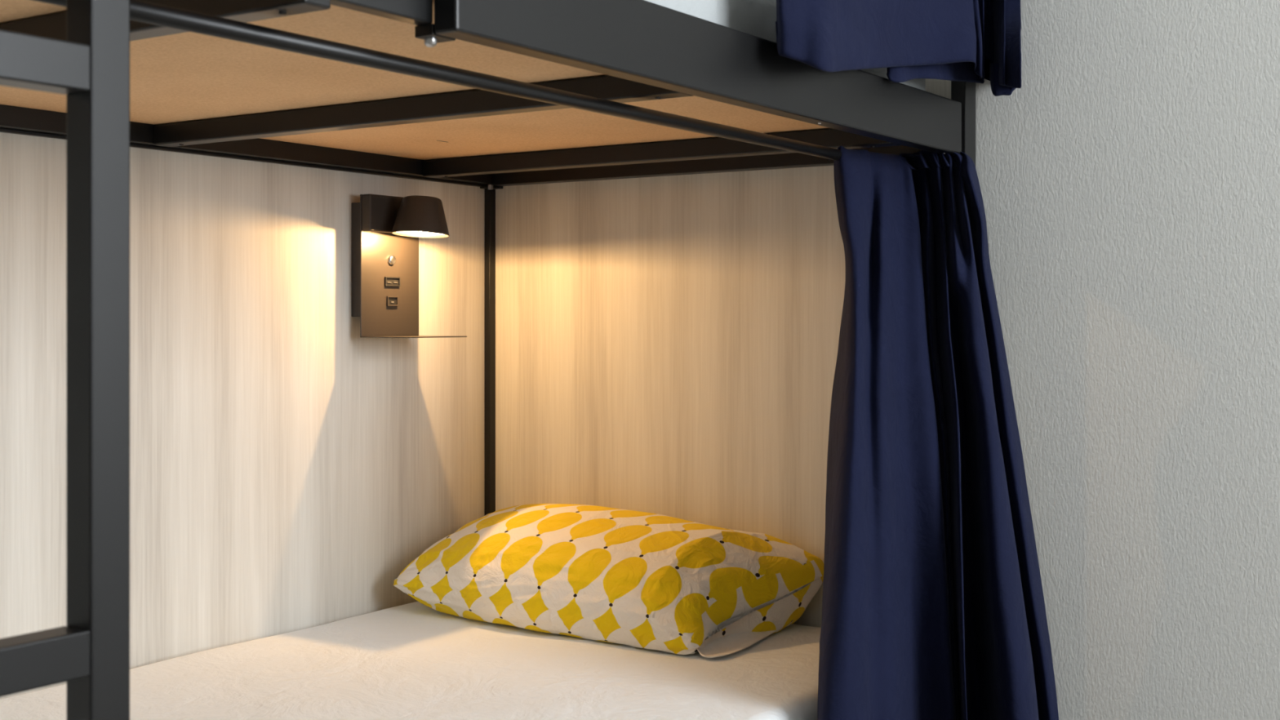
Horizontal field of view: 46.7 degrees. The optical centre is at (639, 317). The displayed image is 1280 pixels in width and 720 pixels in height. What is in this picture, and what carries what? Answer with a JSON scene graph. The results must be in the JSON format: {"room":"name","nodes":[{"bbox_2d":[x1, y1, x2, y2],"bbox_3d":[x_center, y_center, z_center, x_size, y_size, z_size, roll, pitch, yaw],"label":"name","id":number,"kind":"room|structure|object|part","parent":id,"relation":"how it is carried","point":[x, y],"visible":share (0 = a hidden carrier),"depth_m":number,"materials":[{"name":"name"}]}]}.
{"room":"dormitory","nodes":[
{"label":"dormitory","id":0,"kind":"room"},
{"bbox_2d":[975,0,1279,719],"bbox_3d":[1.414,-0.395,1.886,4.045,2.950,0.150,0,0,34],"label":"wall","id":1,"kind":"structure","parent":0,"point":[1130,182],"depth_m":2.23,"materials":[{"name":"grey paint"}]},
{"bbox_3d":[0.089,1.030,-0.105,4.045,0.100,4.634,0,0,34],"label":"floor","id":2,"kind":"structure","parent":0,"visible":0},
{"bbox_2d":[0,0,975,719],"bbox_3d":[-0.466,-0.270,1.760,1.001,2.500,2.123,0,0,34],"label":"bunk bed","id":3,"kind":"object","parent":2,"relation":"on","point":[491,95],"visible":0.91,"depth_m":1.62,"materials":[{"name":"metal"}]},
{"bbox_2d":[0,132,484,699],"bbox_3d":[-0.886,-0.305,2.015,0.018,2.330,2.084,0,0,34],"label":"wood panel","id":4,"kind":"object","parent":3,"relation":"attached to","point":[288,464],"visible":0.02,"depth_m":2.38,"materials":[{"name":"beige wood"}]},
{"bbox_2d":[351,194,466,337],"bbox_3d":[-0.402,-0.090,2.590,0.150,0.247,0.147,0,0,34],"label":"reading lamp","id":5,"kind":"object","parent":4,"relation":"attached to","point":[386,230],"visible":1,"depth_m":2.58,"materials":[{"name":"black metal"}]},
{"bbox_3d":[-0.440,-0.090,2.615,0.002,0.245,0.147,0,0,34],"label":"plate","id":6,"kind":"part","parent":5,"relation":"part of","materials":[{"name":"black metal"}]},
{"bbox_2d":[386,296,398,306],"bbox_3d":[-0.436,-0.029,2.616,0.004,0.018,0.027,0,0,34],"label":"socket","id":7,"kind":"object","parent":5,"relation":"attached to","point":[390,300],"depth_m":2.62,"materials":[{"name":"black plastic"}]},
{"bbox_2d":[384,276,399,286],"bbox_3d":[-0.436,-0.064,2.616,0.004,0.016,0.037,0,0,34],"label":"socket","id":8,"kind":"object","parent":5,"relation":"attached to","point":[388,281],"depth_m":2.61,"materials":[{"name":"black plastic"}]},
{"bbox_3d":[-0.409,-0.180,2.594,0.035,0.024,0.024,0,0,34],"label":"arm","id":9,"kind":"part","parent":5,"relation":"part of","materials":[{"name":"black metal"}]},
{"bbox_2d":[360,335,466,337],"bbox_3d":[-0.393,0.033,2.584,0.116,0.002,0.147,0,0,34],"label":"shelf","id":10,"kind":"object","parent":5,"relation":"attached to","point":[361,336],"depth_m":2.55,"materials":[{"name":"black metal"}]},
{"bbox_3d":[-0.381,-0.176,2.576,0.100,0.070,0.100,0,0,34],"label":"lamp shade","id":11,"kind":"part","parent":5,"relation":"part of","materials":[{"name":"black metal"}]},
{"bbox_2d":[397,231,444,235],"bbox_3d":[-0.381,-0.151,2.577,0.095,0.009,0.095,0,0,34],"label":"diffuser","id":12,"kind":"object","parent":5,"relation":"attached to","point":[399,233],"depth_m":2.59,"materials":[{"name":"white plastic"}]},
{"bbox_3d":[-0.855,-0.270,2.019,0.029,0.034,2.043,0,0,34],"label":"rail","id":13,"kind":"part","parent":3,"relation":"part of","materials":[{"name":"black metal"}]},
{"bbox_3d":[-0.422,-0.301,0.998,0.018,0.073,0.824,0,0,34],"label":"rail","id":14,"kind":"part","parent":3,"relation":"part of","materials":[{"name":"black metal"}]},
{"bbox_2d":[0,601,821,719],"bbox_3d":[-0.465,0.593,1.774,0.939,0.171,2.028,0,0,34],"label":"mattress","id":15,"kind":"object","parent":3,"relation":"on","point":[415,660],"visible":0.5,"depth_m":2.09,"materials":[{"name":"white fabric"}]},
{"bbox_2d":[393,503,823,657],"bbox_3d":[-0.056,0.419,2.536,0.711,0.178,0.416,0,0,34],"label":"pillow","id":16,"kind":"object","parent":15,"relation":"on","point":[636,579],"visible":1,"depth_m":2.39,"materials":[{"name":"yellow fabric"}]},
{"bbox_3d":[-0.471,-0.294,1.763,0.946,0.016,2.043,0,0,34],"label":"board","id":17,"kind":"part","parent":3,"relation":"part of","materials":[{"name":"brown wood"}]},
{"bbox_3d":[-0.186,-0.259,1.352,0.022,0.011,0.032,0,0,34],"label":"joint plate","id":18,"kind":"part","parent":3,"relation":"part of","materials":[{"name":"black metal"}]},
{"bbox_3d":[-0.130,-0.239,1.544,0.016,0.016,2.056,0,0,34],"label":"curtain rod","id":19,"kind":"part","parent":3,"relation":"part of","materials":[{"name":"black metal"}]},
{"bbox_3d":[-0.294,-0.270,2.893,0.031,2.500,0.034,0,0,34],"label":"post","id":20,"kind":"part","parent":3,"relation":"part of","materials":[{"name":"black metal"}]},
{"bbox_3d":[-0.287,-0.253,2.867,0.032,0.006,0.033,0,0,34],"label":"corner plate","id":21,"kind":"part","parent":3,"relation":"part of","materials":[{"name":"black metal"}]},
{"bbox_3d":[0.159,-0.296,1.826,0.028,0.082,1.203,0,0,34],"label":"rail","id":22,"kind":"part","parent":3,"relation":"part of","materials":[{"name":"black metal"}]},
{"bbox_3d":[0.108,-0.271,2.607,0.922,0.032,0.029,0,0,34],"label":"rail","id":23,"kind":"part","parent":3,"relation":"part of","materials":[{"name":"black metal"}]},
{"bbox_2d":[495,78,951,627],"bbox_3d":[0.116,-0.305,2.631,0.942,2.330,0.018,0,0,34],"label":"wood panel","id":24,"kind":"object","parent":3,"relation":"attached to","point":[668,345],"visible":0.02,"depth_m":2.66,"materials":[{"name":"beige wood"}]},
{"bbox_2d":[644,0,925,90],"bbox_3d":[-0.467,-0.365,1.762,0.895,0.124,2.006,0,0,34],"label":"mattress","id":25,"kind":"object","parent":3,"relation":"on","point":[757,18],"visible":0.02,"depth_m":1.85,"materials":[{"name":"grey fabric"}]},
{"bbox_2d":[775,0,1021,96],"bbox_3d":[0.391,-0.488,2.036,0.148,0.388,0.729,0,0,34],"label":"curtain","id":26,"kind":"object","parent":3,"relation":"hanging from","point":[969,41],"visible":1,"depth_m":2.08,"materials":[{"name":"blue fabric"}]},
{"bbox_2d":[817,145,1058,719],"bbox_3d":[0.392,0.304,2.086,0.315,1.132,0.564,0,0,34],"label":"curtain","id":27,"kind":"object","parent":3,"relation":"hanging from","point":[933,603],"visible":0.96,"depth_m":2.12,"materials":[{"name":"blue fabric"}]},
{"bbox_3d":[0.514,-0.270,2.355,0.024,2.500,0.046,0,0,34],"label":"post","id":28,"kind":"part","parent":3,"relation":"part of","materials":[{"name":"black metal"}]}
]}

